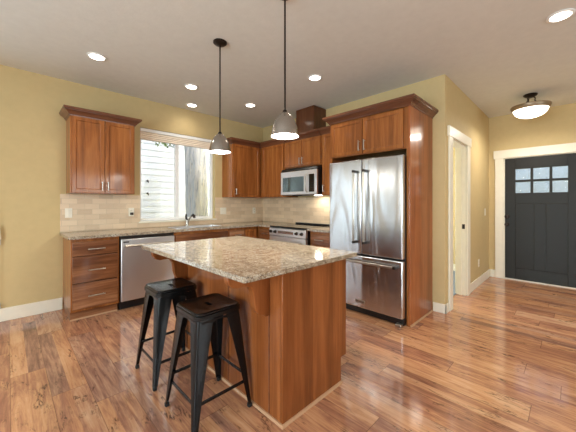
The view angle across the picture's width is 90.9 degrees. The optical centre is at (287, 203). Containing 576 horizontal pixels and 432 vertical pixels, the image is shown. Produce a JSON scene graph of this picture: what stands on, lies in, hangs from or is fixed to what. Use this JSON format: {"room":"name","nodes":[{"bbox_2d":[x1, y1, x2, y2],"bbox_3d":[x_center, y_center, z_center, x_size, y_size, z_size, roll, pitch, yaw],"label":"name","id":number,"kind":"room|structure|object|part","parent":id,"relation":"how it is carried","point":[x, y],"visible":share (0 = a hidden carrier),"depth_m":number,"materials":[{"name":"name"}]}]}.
{"room":"kitchen","nodes":[
{"label":"kitchen","id":0,"kind":"room"},
{"bbox_2d":[0,64,262,308],"bbox_3d":[-2.097,-0.110,4.059,9.130,2.740,0.120,0,0,-45],"label":"wall","id":1,"kind":"structure","parent":0,"point":[32,128],"depth_m":3.26,"materials":[{"name":"paint"}]},
{"bbox_2d":[0,297,62,321],"bbox_3d":[-2.885,1.190,3.183,0.556,0.140,0.015,0,0,-45],"label":"baseboard","id":2,"kind":"structure","parent":1,"relation":"attached to","point":[14,312],"depth_m":3.17,"materials":[{"name":"white wood"}]},
{"bbox_2d":[59,105,141,194],"bbox_3d":[-2.296,-0.598,3.503,0.797,0.961,0.386,0,0,-45],"label":"upper cabinet","id":3,"kind":"object","parent":1,"relation":"attached to","point":[100,146],"visible":1,"depth_m":3.37,"materials":[{"name":"brown wood"}]},
{"bbox_3d":[-2.323,-0.557,3.300,0.316,0.865,0.020,0,0,-45],"label":"door","id":4,"kind":"part","parent":3,"relation":"part of","materials":[{"name":"brown wood"}]},
{"bbox_3d":[-2.295,-1.034,3.502,0.797,0.088,0.383,0,0,-45],"label":"crown","id":5,"kind":"part","parent":3,"relation":"part of","materials":[{"name":"brown wood"}]},
{"bbox_3d":[-2.093,-0.557,3.529,0.317,0.865,0.020,0,0,-45],"label":"door","id":6,"kind":"part","parent":3,"relation":"part of","materials":[{"name":"brown wood"}]},
{"bbox_2d":[60,194,262,231],"bbox_3d":[-1.602,0.116,4.456,3.105,0.456,0.008,0,0,-45],"label":"tile backsplash","id":7,"kind":"structure","parent":1,"relation":"attached to","point":[89,212],"depth_m":3.79,"materials":[{"name":"beige tile"}]},
{"bbox_2d":[65,208,71,217],"bbox_3d":[-2.642,0.116,3.413,0.070,0.115,0.010,0,0,-45],"label":"light switch","id":8,"kind":"object","parent":7,"relation":"attached to","point":[68,211],"visible":1,"depth_m":3.41,"materials":[{"name":"white plastic"}]},
{"bbox_2d":[128,208,133,215],"bbox_3d":[-2.143,0.119,3.886,0.070,0.115,0.040,0,0,-45],"label":"outlet","id":9,"kind":"object","parent":7,"relation":"attached to","point":[130,210],"visible":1,"depth_m":3.88,"materials":[{"name":"white plastic"}]},
{"bbox_2d":[220,208,225,213],"bbox_3d":[-1.123,0.130,4.916,0.118,0.115,0.010,0,0,-45],"label":"light switch","id":10,"kind":"object","parent":7,"relation":"attached to","point":[222,210],"visible":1,"depth_m":4.91,"materials":[{"name":"white plastic"}]},
{"bbox_2d":[139,139,216,222],"bbox_3d":[-1.693,-0.398,4.437,1.225,1.351,0.146,0,0,-45],"label":"window","id":11,"kind":"structure","parent":1,"relation":"in","point":[176,218],"depth_m":4.44,"materials":[{"name":"white plastic"}]},
{"bbox_2d":[140,128,211,148],"bbox_3d":[-1.685,-0.992,4.427,1.171,0.159,0.056,0,0,-45],"label":"window shade","id":12,"kind":"object","parent":11,"relation":"attached to","point":[145,134],"visible":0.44,"depth_m":4.33,"materials":[{"name":"white plastic"}]},
{"bbox_3d":[-1.683,-0.923,4.426,1.167,0.022,0.044,0,0,-45],"label":"rail","id":13,"kind":"part","parent":12,"relation":"part of","materials":[{"name":"fabric"}]},
{"bbox_3d":[-1.678,0.267,4.421,1.225,0.022,0.102,0,0,-45],"label":"sill","id":14,"kind":"part","parent":11,"relation":"part of","materials":[{"name":"white wood"}]},
{"bbox_2d":[222,137,260,197],"bbox_3d":[-0.816,-0.592,4.968,0.671,0.973,0.386,0,0,-45],"label":"upper cabinet","id":15,"kind":"object","parent":1,"relation":"attached to","point":[240,167],"visible":0.91,"depth_m":4.84,"materials":[{"name":"brown wood"}]},
{"bbox_3d":[-0.815,-1.034,4.967,0.671,0.088,0.383,0,0,-45],"label":"crown","id":16,"kind":"part","parent":15,"relation":"part of","materials":[{"name":"brown wood"}]},
{"bbox_3d":[-0.711,-0.551,4.896,0.546,0.877,0.020,0,0,-45],"label":"door","id":17,"kind":"part","parent":15,"relation":"part of","materials":[{"name":"brown wood"}]},
{"bbox_2d":[0,0,575,127],"bbox_3d":[1.041,-1.555,0.889,9.370,0.150,9.040,0,0,-45],"label":"ceiling","id":18,"kind":"structure","parent":0,"point":[497,52],"depth_m":2.71,"materials":[{"name":"paint"}]},
{"bbox_2d":[87,52,106,60],"bbox_3d":[-1.925,-1.474,2.855,0.170,0.009,0.170,0,0,-45],"label":"recessed light","id":19,"kind":"object","parent":18,"relation":"in","point":[95,56],"visible":1,"depth_m":2.84,"materials":[{"name":"white glass"}]},
{"bbox_2d":[184,84,197,89],"bbox_3d":[-1.222,-1.474,3.588,0.170,0.009,0.170,0,0,-45],"label":"recessed light","id":20,"kind":"object","parent":18,"relation":"in","point":[188,86],"visible":1,"depth_m":3.57,"materials":[{"name":"white glass"}]},
{"bbox_2d":[186,103,197,106],"bbox_3d":[-1.444,-1.474,4.262,0.170,0.009,0.170,0,0,-45],"label":"recessed light","id":21,"kind":"object","parent":18,"relation":"in","point":[187,104],"visible":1,"depth_m":4.25,"materials":[{"name":"white glass"}]},
{"bbox_2d":[209,38,230,153],"bbox_3d":[-0.624,-0.969,2.599,0.200,1.021,0.200,0,0,-45],"label":"pendant lamp","id":22,"kind":"object","parent":18,"relation":"hanging from","point":[219,144],"visible":1,"depth_m":2.56,"materials":[{"name":"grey metal"}]},
{"bbox_3d":[-0.624,-1.048,2.599,0.012,0.807,0.013,0,0,-45],"label":"stem","id":23,"kind":"part","parent":22,"relation":"part of","materials":[{"name":"brown metal"}]},
{"bbox_3d":[-0.624,-0.552,2.599,0.200,0.165,0.200,0,0,-45],"label":"lamp shade","id":24,"kind":"part","parent":22,"relation":"part of","materials":[{"name":"grey metal"}]},
{"bbox_2d":[210,150,229,153],"bbox_3d":[-0.624,-0.476,2.599,0.191,0.036,0.191,0,0,-45],"label":"diffuser","id":25,"kind":"object","parent":22,"relation":"attached to","point":[211,151],"depth_m":2.57,"materials":[{"name":"white glass"}]},
{"bbox_2d":[245,103,255,106],"bbox_3d":[-0.565,-1.474,4.263,0.170,0.009,0.170,0,0,-45],"label":"recessed light","id":26,"kind":"object","parent":18,"relation":"in","point":[246,104],"visible":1,"depth_m":4.25,"materials":[{"name":"white glass"}]},
{"bbox_2d":[271,0,298,139],"bbox_3d":[-0.021,-0.969,1.991,0.200,1.021,0.200,0,0,-45],"label":"pendant lamp","id":27,"kind":"object","parent":18,"relation":"hanging from","point":[284,127],"visible":1,"depth_m":1.94,"materials":[{"name":"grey metal"}]},
{"bbox_3d":[-0.021,-1.048,1.991,0.012,0.807,0.013,0,0,-45],"label":"stem","id":28,"kind":"part","parent":27,"relation":"part of","materials":[{"name":"brown metal"}]},
{"bbox_3d":[-0.021,-0.552,1.991,0.200,0.165,0.200,0,0,-45],"label":"lamp shade","id":29,"kind":"part","parent":27,"relation":"part of","materials":[{"name":"grey metal"}]},
{"bbox_2d":[272,133,297,138],"bbox_3d":[-0.021,-0.476,1.991,0.191,0.036,0.191,0,0,-45],"label":"diffuser","id":30,"kind":"object","parent":27,"relation":"attached to","point":[274,135],"depth_m":1.95,"materials":[{"name":"white glass"}]},
{"bbox_2d":[308,74,321,80],"bbox_3d":[0.317,-1.474,3.332,0.170,0.009,0.170,0,0,-45],"label":"recessed light","id":31,"kind":"object","parent":18,"relation":"in","point":[315,77],"visible":1,"depth_m":3.32,"materials":[{"name":"white glass"}]},
{"bbox_2d":[510,92,551,118],"bbox_3d":[3.294,-1.321,3.851,0.432,0.315,0.432,0,0,-45],"label":"ceiling lamp","id":32,"kind":"object","parent":18,"relation":"attached to","point":[535,108],"visible":1,"depth_m":3.75,"materials":[{"name":"white glass"}]},
{"bbox_3d":[3.294,-1.222,3.851,0.378,0.115,0.378,0,0,-45],"label":"lamp shade","id":33,"kind":"part","parent":32,"relation":"part of","materials":[{"name":"white glass"}]},
{"bbox_2d":[546,8,575,22],"bbox_3d":[2.147,-1.474,2.232,0.170,0.009,0.170,0,0,-45],"label":"recessed light","id":34,"kind":"object","parent":18,"relation":"in","point":[561,15],"visible":1,"depth_m":2.22,"materials":[{"name":"white glass"}]},
{"bbox_2d":[0,271,575,431],"bbox_3d":[1.041,1.307,0.889,9.370,0.106,9.040,0,0,-45],"label":"floor","id":35,"kind":"structure","parent":0,"point":[503,359],"depth_m":2.06,"materials":[{"name":"brown wood"}]},
{"bbox_2d":[63,236,118,321],"bbox_3d":[-2.306,0.819,3.319,0.452,0.881,0.634,0,0,-45],"label":"base cabinet","id":36,"kind":"object","parent":35,"relation":"on","point":[91,265],"visible":0.94,"depth_m":3.13,"materials":[{"name":"brown wood"}]},
{"bbox_3d":[-2.166,1.252,3.179,0.447,0.013,0.014,0,0,-45],"label":"trim","id":37,"kind":"part","parent":36,"relation":"part of","materials":[{"name":"brown wood"}]},
{"bbox_3d":[-2.123,0.770,3.133,0.418,0.700,0.004,0,0,-45],"label":"frame","id":38,"kind":"part","parent":36,"relation":"part of","materials":[{"name":"brown wood"}]},
{"bbox_3d":[-2.116,0.994,3.126,0.422,0.272,0.020,0,0,-45],"label":"drawer","id":39,"kind":"part","parent":36,"relation":"part of","materials":[{"name":"brown wood"}]},
{"bbox_3d":[-2.116,0.710,3.126,0.422,0.275,0.020,0,0,-45],"label":"drawer","id":40,"kind":"part","parent":36,"relation":"part of","materials":[{"name":"brown wood"}]},
{"bbox_3d":[-2.116,0.488,3.126,0.422,0.146,0.020,0,0,-45],"label":"drawer","id":41,"kind":"part","parent":36,"relation":"part of","materials":[{"name":"brown wood"}]},
{"bbox_2d":[119,232,173,309],"bbox_3d":[-1.901,0.820,3.689,0.626,0.870,0.662,0,0,-45],"label":"dishwasher","id":42,"kind":"object","parent":35,"relation":"on","point":[138,268],"visible":0.73,"depth_m":3.41,"materials":[{"name":"metal"}]},
{"bbox_3d":[-1.688,0.495,3.474,0.554,0.024,0.058,0,0,-45],"label":"handle","id":43,"kind":"part","parent":42,"relation":"part of","materials":[{"name":"silver metal"}]},
{"bbox_2d":[135,278,196,391],"bbox_3d":[-0.895,0.937,2.164,0.388,0.644,0.388,0,0,-45],"label":"bar stool","id":44,"kind":"object","parent":35,"relation":"on","point":[176,290],"visible":0.81,"depth_m":2.05,"materials":[{"name":"black metal"}]},
{"bbox_3d":[-1.092,0.949,2.165,0.143,0.578,0.136,0,0,0],"label":"leg","id":45,"kind":"part","parent":44,"relation":"part of","materials":[{"name":"black metal"}]},
{"bbox_3d":[-0.896,0.949,1.968,0.136,0.578,0.143,0,0,0],"label":"leg","id":46,"kind":"part","parent":44,"relation":"part of","materials":[{"name":"black metal"}]},
{"bbox_3d":[-0.895,0.635,2.164,0.304,0.040,0.304,0,0,-45],"label":"seat","id":47,"kind":"part","parent":44,"relation":"part of","materials":[{"name":"black metal"}]},
{"bbox_3d":[-0.894,0.949,2.361,0.136,0.578,0.143,0,0,0],"label":"leg","id":48,"kind":"part","parent":44,"relation":"part of","materials":[{"name":"black metal"}]},
{"bbox_3d":[-0.699,0.949,2.163,0.143,0.578,0.136,0,0,0],"label":"leg","id":49,"kind":"part","parent":44,"relation":"part of","materials":[{"name":"black metal"}]},
{"bbox_2d":[173,229,227,277],"bbox_3d":[-1.392,0.819,4.223,0.830,0.881,0.634,0,0,-45],"label":"base cabinet","id":50,"kind":"object","parent":35,"relation":"on","point":[216,233],"visible":0.09,"depth_m":3.99,"materials":[{"name":"brown wood"}]},
{"bbox_3d":[-1.202,0.489,4.030,0.802,0.142,0.020,0,0,-45],"label":"drawer","id":51,"kind":"part","parent":50,"relation":"part of","materials":[{"name":"brown wood"}]},
{"bbox_2d":[164,293,251,431],"bbox_3d":[-0.496,0.937,1.760,0.388,0.644,0.388,0,0,-45],"label":"bar stool","id":52,"kind":"object","parent":35,"relation":"on","point":[210,309],"visible":1,"depth_m":1.71,"materials":[{"name":"black metal"}]},
{"bbox_3d":[-0.692,0.949,1.762,0.143,0.578,0.136,0,0,0],"label":"leg","id":53,"kind":"part","parent":52,"relation":"part of","materials":[{"name":"black metal"}]},
{"bbox_3d":[-0.497,0.949,1.564,0.136,0.578,0.143,0,0,0],"label":"leg","id":54,"kind":"part","parent":52,"relation":"part of","materials":[{"name":"black metal"}]},
{"bbox_3d":[-0.496,0.635,1.760,0.304,0.040,0.304,0,0,-45],"label":"seat","id":55,"kind":"part","parent":52,"relation":"part of","materials":[{"name":"black metal"}]},
{"bbox_3d":[-0.495,0.949,1.957,0.136,0.578,0.143,0,0,0],"label":"leg","id":56,"kind":"part","parent":52,"relation":"part of","materials":[{"name":"black metal"}]},
{"bbox_3d":[-0.299,0.949,1.760,0.143,0.578,0.136,0,0,0],"label":"leg","id":57,"kind":"part","parent":52,"relation":"part of","materials":[{"name":"black metal"}]},
{"bbox_2d":[228,226,256,237],"bbox_3d":[-0.899,0.819,4.711,0.545,0.881,0.634,0,0,-45],"label":"base cabinet","id":58,"kind":"object","parent":35,"relation":"on","point":[243,231],"visible":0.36,"depth_m":4.53,"materials":[{"name":"brown wood"}]},
{"bbox_3d":[-0.796,0.489,4.432,0.271,0.142,0.020,0,0,-45],"label":"drawer","id":59,"kind":"part","parent":58,"relation":"part of","materials":[{"name":"brown wood"}]},
{"bbox_3d":[-0.607,0.770,4.619,0.230,0.705,0.020,0,0,-45],"label":"door","id":60,"kind":"part","parent":58,"relation":"part of","materials":[{"name":"brown wood"}]},
{"bbox_2d":[151,252,345,429],"bbox_3d":[-0.351,0.819,2.186,0.953,0.881,1.319,0,0,-45],"label":"kitchen island","id":61,"kind":"object","parent":35,"relation":"on","point":[293,324],"visible":0.53,"depth_m":1.76,"materials":[{"name":"brown wood"}]},
{"bbox_2d":[141,236,356,283],"bbox_3d":[-0.361,0.361,2.176,0.982,0.030,1.440,0,0,-45],"label":"island countertop","id":62,"kind":"structure","parent":61,"relation":"on","point":[242,259],"depth_m":1.90,"materials":[{"name":"stone"}]},
{"bbox_3d":[-0.288,1.252,2.248,0.582,0.015,1.319,0,0,-45],"label":"trim","id":63,"kind":"part","parent":61,"relation":"part of","materials":[{"name":"brown wood"}]},
{"bbox_3d":[0.187,0.819,1.823,0.630,0.881,0.019,0,0,-45],"label":"panel","id":64,"kind":"part","parent":61,"relation":"part of","materials":[{"name":"brown wood"}]},
{"bbox_2d":[257,226,269,239],"bbox_3d":[-0.387,0.819,4.999,0.634,0.881,0.944,0,0,-45],"label":"base cabinet","id":65,"kind":"object","parent":35,"relation":"on","point":[262,232],"visible":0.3,"depth_m":4.61,"materials":[{"name":"brown wood"}]},
{"bbox_2d":[60,221,295,239],"bbox_3d":[-1.268,0.361,4.123,3.118,0.030,0.951,0,0,-45],"label":"countertop","id":66,"kind":"structure","parent":65,"relation":"on","point":[151,230],"depth_m":3.62,"materials":[{"name":"stone"}]},
{"bbox_2d":[185,214,195,225],"bbox_3d":[-1.470,0.250,4.258,0.061,0.192,0.259,0,0,-45],"label":"faucet","id":67,"kind":"object","parent":66,"relation":"on","point":[192,215],"visible":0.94,"depth_m":4.31,"materials":[{"name":"silver metal"}]},
{"bbox_2d":[168,225,221,228],"bbox_3d":[-1.364,0.435,4.207,0.728,0.187,0.328,0,0,-45],"label":"sink","id":68,"kind":"object","parent":66,"relation":"in","point":[196,226],"visible":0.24,"depth_m":4.28,"materials":[{"name":"silver metal"}]},
{"bbox_3d":[-0.365,0.489,4.591,0.020,0.142,0.305,0,0,-45],"label":"drawer","id":69,"kind":"part","parent":65,"relation":"part of","materials":[{"name":"brown wood"}]},
{"bbox_2d":[269,222,329,245],"bbox_3d":[0.184,0.776,4.349,0.716,0.908,0.753,0,0,-45],"label":"range","id":70,"kind":"object","parent":35,"relation":"on","point":[297,233],"visible":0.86,"depth_m":4.15,"materials":[{"name":"silver metal"}]},
{"bbox_3d":[-0.010,0.777,4.157,0.044,0.565,0.747,0,0,-45],"label":"oven door","id":71,"kind":"part","parent":70,"relation":"part of","materials":[{"name":"silver metal"}]},
{"bbox_3d":[-0.010,0.423,4.156,0.048,0.123,0.749,0,0,-45],"label":"control panel","id":72,"kind":"part","parent":70,"relation":"part of","materials":[{"name":"silver metal"}]},
{"bbox_2d":[270,224,329,229],"bbox_3d":[0.193,0.351,4.358,0.595,0.016,0.753,0,0,-45],"label":"cooktop","id":73,"kind":"object","parent":70,"relation":"in","point":[285,226],"depth_m":4.25,"materials":[{"name":"black glass"}]},
{"bbox_3d":[0.412,0.333,4.574,0.071,0.021,0.751,0,0,-45],"label":"vent trim","id":74,"kind":"part","parent":70,"relation":"part of","materials":[{"name":"black plastic"}]},
{"bbox_2d":[310,231,329,247],"bbox_3d":[0.625,0.819,3.977,0.634,0.881,0.365,0,0,-45],"label":"base cabinet","id":75,"kind":"object","parent":35,"relation":"on","point":[318,239],"visible":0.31,"depth_m":3.78,"materials":[{"name":"brown wood"}]},
{"bbox_2d":[307,227,329,232],"bbox_3d":[0.622,0.361,3.973,0.643,0.030,0.376,0,0,-45],"label":"countertop","id":76,"kind":"structure","parent":75,"relation":"on","point":[320,229],"depth_m":3.77,"materials":[{"name":"stone"}]},
{"bbox_2d":[330,154,406,327],"bbox_3d":[1.063,0.382,3.401,0.784,1.754,0.916,0,0,-45],"label":"refrigerator","id":77,"kind":"object","parent":35,"relation":"on","point":[368,197],"visible":0.8,"depth_m":3.06,"materials":[{"name":"metal"}]},
{"bbox_3d":[0.688,0.037,3.360,0.065,1.065,0.447,0,0,-45],"label":"door","id":78,"kind":"part","parent":77,"relation":"part of","materials":[{"name":"silver metal"}]},
{"bbox_3d":[0.734,0.037,3.193,0.020,0.785,0.024,0,0,-45],"label":"handle","id":79,"kind":"part","parent":77,"relation":"part of","materials":[{"name":"silver metal"}]},
{"bbox_3d":[0.824,0.037,3.103,0.020,0.785,0.024,0,0,-45],"label":"handle","id":80,"kind":"part","parent":77,"relation":"part of","materials":[{"name":"silver metal"}]},
{"bbox_3d":[0.793,0.652,3.134,0.020,0.025,0.780,0,0,-45],"label":"handle","id":81,"kind":"part","parent":77,"relation":"part of","materials":[{"name":"silver metal"}]},
{"bbox_3d":[0.853,0.881,3.193,0.065,0.587,0.916,0,0,-45],"label":"freezer drawer","id":82,"kind":"part","parent":77,"relation":"part of","materials":[{"name":"silver metal"}]},
{"bbox_3d":[1.012,0.037,3.033,0.065,1.065,0.463,0,0,-45],"label":"door","id":83,"kind":"part","parent":77,"relation":"part of","materials":[{"name":"silver metal"}]},
{"bbox_2d":[322,93,438,327],"bbox_3d":[1.092,0.087,3.447,0.714,2.344,1.147,0,0,-45],"label":"tall cabinet","id":84,"kind":"object","parent":35,"relation":"on","point":[400,125],"visible":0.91,"depth_m":3.11,"materials":[{"name":"brown wood"}]},
{"bbox_3d":[0.707,-0.781,3.437,0.020,0.406,0.436,0,0,-45],"label":"door","id":85,"kind":"part","parent":84,"relation":"part of","materials":[{"name":"brown wood"}]},
{"bbox_3d":[1.091,-1.041,3.447,0.713,0.088,1.147,0,0,-45],"label":"crown","id":86,"kind":"part","parent":84,"relation":"part of","materials":[{"name":"brown wood"}]},
{"bbox_3d":[1.032,-0.781,3.109,0.020,0.406,0.468,0,0,-45],"label":"door","id":87,"kind":"part","parent":84,"relation":"part of","materials":[{"name":"brown wood"}]},
{"bbox_3d":[1.466,0.129,3.118,0.646,2.261,0.020,0,0,-45],"label":"panel","id":88,"kind":"part","parent":84,"relation":"part of","materials":[{"name":"brown wood"}]},
{"bbox_3d":[1.472,1.252,3.099,0.628,0.013,0.014,0,0,-45],"label":"trim","id":89,"kind":"part","parent":84,"relation":"part of","materials":[{"name":"brown wood"}]},
{"bbox_2d":[263,74,447,309],"bbox_3d":[0.695,-0.110,4.444,0.120,2.740,3.260,0,0,-45],"label":"wall","id":90,"kind":"structure","parent":0,"point":[434,91],"depth_m":3.30,"materials":[{"name":"paint"}]},
{"bbox_2d":[260,139,297,197],"bbox_3d":[-0.297,-0.592,5.084,0.386,0.973,0.951,0,0,-45],"label":"upper cabinet","id":91,"kind":"object","parent":90,"relation":"attached to","point":[272,152],"visible":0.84,"depth_m":4.88,"materials":[{"name":"brown wood"}]},
{"bbox_3d":[-0.297,-1.034,4.865,0.078,0.088,0.641,0,0,-45],"label":"crown","id":92,"kind":"part","parent":91,"relation":"part of","materials":[{"name":"brown wood"}]},
{"bbox_3d":[-0.266,-0.551,4.875,0.020,0.877,0.543,0,0,-45],"label":"door","id":93,"kind":"part","parent":91,"relation":"part of","materials":[{"name":"brown wood"}]},
{"bbox_2d":[263,197,329,223],"bbox_3d":[0.242,0.121,4.809,0.008,0.446,2.096,0,0,-45],"label":"tile backsplash","id":94,"kind":"structure","parent":90,"relation":"attached to","point":[298,209],"depth_m":4.88,"materials":[{"name":"beige tile"}]},
{"bbox_2d":[284,128,321,168],"bbox_3d":[0.307,-0.822,4.474,0.386,0.513,0.757,0,0,-45],"label":"upper cabinet","id":95,"kind":"object","parent":90,"relation":"attached to","point":[303,151],"visible":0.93,"depth_m":4.33,"materials":[{"name":"brown wood"}]},
{"bbox_3d":[0.087,-0.785,4.518,0.020,0.410,0.362,0,0,-45],"label":"door","id":96,"kind":"part","parent":95,"relation":"part of","materials":[{"name":"brown wood"}]},
{"bbox_2d":[281,166,322,195],"bbox_3d":[0.274,-0.328,4.440,0.481,0.424,0.746,0,0,-45],"label":"microwave","id":97,"kind":"object","parent":95,"relation":"attached to","point":[306,181],"visible":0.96,"depth_m":4.25,"materials":[{"name":"silver metal"}]},
{"bbox_3d":[0.263,-0.300,4.154,0.063,0.278,0.022,0,0,-45],"label":"handle","id":98,"kind":"part","parent":97,"relation":"part of","materials":[{"name":"silver metal"}]},
{"bbox_3d":[0.341,-0.300,4.112,0.002,0.260,0.100,0,0,-45],"label":"control panel","id":99,"kind":"part","parent":97,"relation":"part of","materials":[{"name":"black glass"}]},
{"bbox_3d":[0.198,-1.034,4.365,0.078,0.088,0.756,0,0,-45],"label":"crown","id":100,"kind":"part","parent":95,"relation":"part of","materials":[{"name":"brown wood"}]},
{"bbox_2d":[296,105,325,132],"bbox_3d":[0.363,-1.240,4.483,0.293,0.473,0.373,0,0,-45],"label":"chase","id":101,"kind":"object","parent":95,"relation":"on","point":[308,118],"visible":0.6,"depth_m":4.35,"materials":[{"name":"brown wood"}]},
{"bbox_3d":[0.348,-0.785,4.255,0.020,0.410,0.363,0,0,-45],"label":"door","id":102,"kind":"part","parent":95,"relation":"part of","materials":[{"name":"brown wood"}]},
{"bbox_2d":[319,126,330,195],"bbox_3d":[0.713,-0.598,4.064,0.386,0.961,0.385,0,0,-45],"label":"upper cabinet","id":103,"kind":"object","parent":90,"relation":"attached to","point":[325,132],"visible":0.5,"depth_m":4.05,"materials":[{"name":"brown wood"}]},
{"bbox_3d":[0.603,-1.034,3.955,0.078,0.088,0.384,0,0,-45],"label":"crown","id":104,"kind":"part","parent":103,"relation":"part of","materials":[{"name":"brown wood"}]},
{"bbox_3d":[0.624,-0.557,3.976,0.020,0.865,0.345,0,0,-45],"label":"door","id":105,"kind":"part","parent":103,"relation":"part of","materials":[{"name":"brown wood"}]},
{"bbox_2d":[433,302,448,313],"bbox_3d":[1.788,1.208,3.311,0.111,0.105,0.144,0,0,-45],"label":"baseboard","id":106,"kind":"structure","parent":90,"relation":"attached to","point":[438,307],"depth_m":3.27,"materials":[{"name":"white wood"}]},
{"bbox_2d":[448,77,488,282],"bbox_3d":[2.643,-0.110,4.160,2.250,2.740,0.115,0,0,-45],"label":"wall","id":107,"kind":"structure","parent":0,"point":[464,115],"depth_m":4.28,"materials":[{"name":"paint"}]},
{"bbox_2d":[447,125,471,310],"bbox_3d":[2.164,0.177,3.679,0.988,2.165,0.163,0,0,-45],"label":"trim","id":108,"kind":"structure","parent":107,"relation":"attached to","point":[452,133],"depth_m":3.37,"materials":[{"name":"white wood"}]},
{"bbox_2d":[453,139,465,295],"bbox_3d":[2.156,0.237,3.678,0.680,2.045,0.115,0,0,-45],"label":"door","id":109,"kind":"structure","parent":107,"relation":"attached to","point":[460,148],"depth_m":3.89,"materials":[{"name":"white paint"}]},
{"bbox_2d":[470,269,489,292],"bbox_3d":[3.016,1.198,4.436,1.329,0.125,0.015,0,0,-45],"label":"baseboard","id":110,"kind":"structure","parent":107,"relation":"attached to","point":[484,276],"depth_m":4.35,"materials":[{"name":"white wood"}]},
{"bbox_2d":[453,103,575,269],"bbox_3d":[4.293,-0.110,4.192,0.140,2.740,8.920,0,0,-45],"label":"wall","id":111,"kind":"structure","parent":0,"point":[557,125],"depth_m":4.62,"materials":[{"name":"paint"}]},
{"bbox_2d":[490,269,494,276],"bbox_3d":[3.514,1.198,4.868,0.015,0.125,0.067,0,0,-45],"label":"baseboard","id":112,"kind":"structure","parent":111,"relation":"attached to","point":[492,272],"depth_m":4.86,"materials":[{"name":"white wood"}]},
{"bbox_2d":[494,143,575,288],"bbox_3d":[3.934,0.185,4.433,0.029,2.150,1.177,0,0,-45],"label":"trim","id":113,"kind":"structure","parent":111,"relation":"attached to","point":[499,156],"depth_m":4.76,"materials":[{"name":"white wood"}]},
{"bbox_2d":[504,153,575,287],"bbox_3d":[3.942,0.252,4.443,0.119,1.985,0.881,0,0,-45],"label":"door","id":114,"kind":"structure","parent":111,"relation":"in","point":[540,227],"depth_m":4.44,"materials":[{"name":"paint"}]},
{"bbox_3d":[3.825,-0.475,4.615,0.006,0.178,0.187,0,0,-45],"label":"pane","id":115,"kind":"part","parent":114,"relation":"part of","materials":[{"name":"clear glass"}]},
{"bbox_3d":[3.825,-0.261,4.615,0.006,0.179,0.187,0,0,-45],"label":"pane","id":116,"kind":"part","parent":114,"relation":"part of","materials":[{"name":"clear glass"}]},
{"bbox_3d":[3.982,-0.475,4.456,0.006,0.178,0.189,0,0,-45],"label":"pane","id":117,"kind":"part","parent":114,"relation":"part of","materials":[{"name":"clear glass"}]},
{"bbox_3d":[3.982,-0.261,4.456,0.006,0.179,0.189,0,0,-45],"label":"pane","id":118,"kind":"part","parent":114,"relation":"part of","materials":[{"name":"clear glass"}]},
{"bbox_3d":[4.133,-0.475,4.304,0.006,0.178,0.169,0,0,-45],"label":"pane","id":119,"kind":"part","parent":114,"relation":"part of","materials":[{"name":"clear glass"}]},
{"bbox_3d":[4.133,-0.261,4.304,0.006,0.179,0.169,0,0,-45],"label":"pane","id":120,"kind":"part","parent":114,"relation":"part of","materials":[{"name":"clear glass"}]},
{"label":"outside","id":121,"kind":"structure","parent":0,"visible":0},
{"bbox_3d":[0.022,1.660,4.243,34.000,0.200,34.000,0,0,-45],"label":"ground","id":122,"kind":"structure","parent":121,"visible":0},
{"bbox_2d":[141,140,208,220],"bbox_3d":[-4.000,-1.390,5.890,15.200,5.900,0.600,0,0,-45],"label":"neighbor house","id":123,"kind":"structure","parent":122,"relation":"on","point":[157,163],"depth_m":7.00,"materials":[{"name":"paint"}]},
{"bbox_2d":[153,141,207,218],"bbox_3d":[-2.166,-1.135,5.725,1.216,5.390,0.497,0,0,-45],"label":"birch tree","id":124,"kind":"object","parent":122,"relation":"on","point":[196,193],"visible":0.27,"depth_m":5.79,"materials":[{"name":"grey plant"}]}
]}

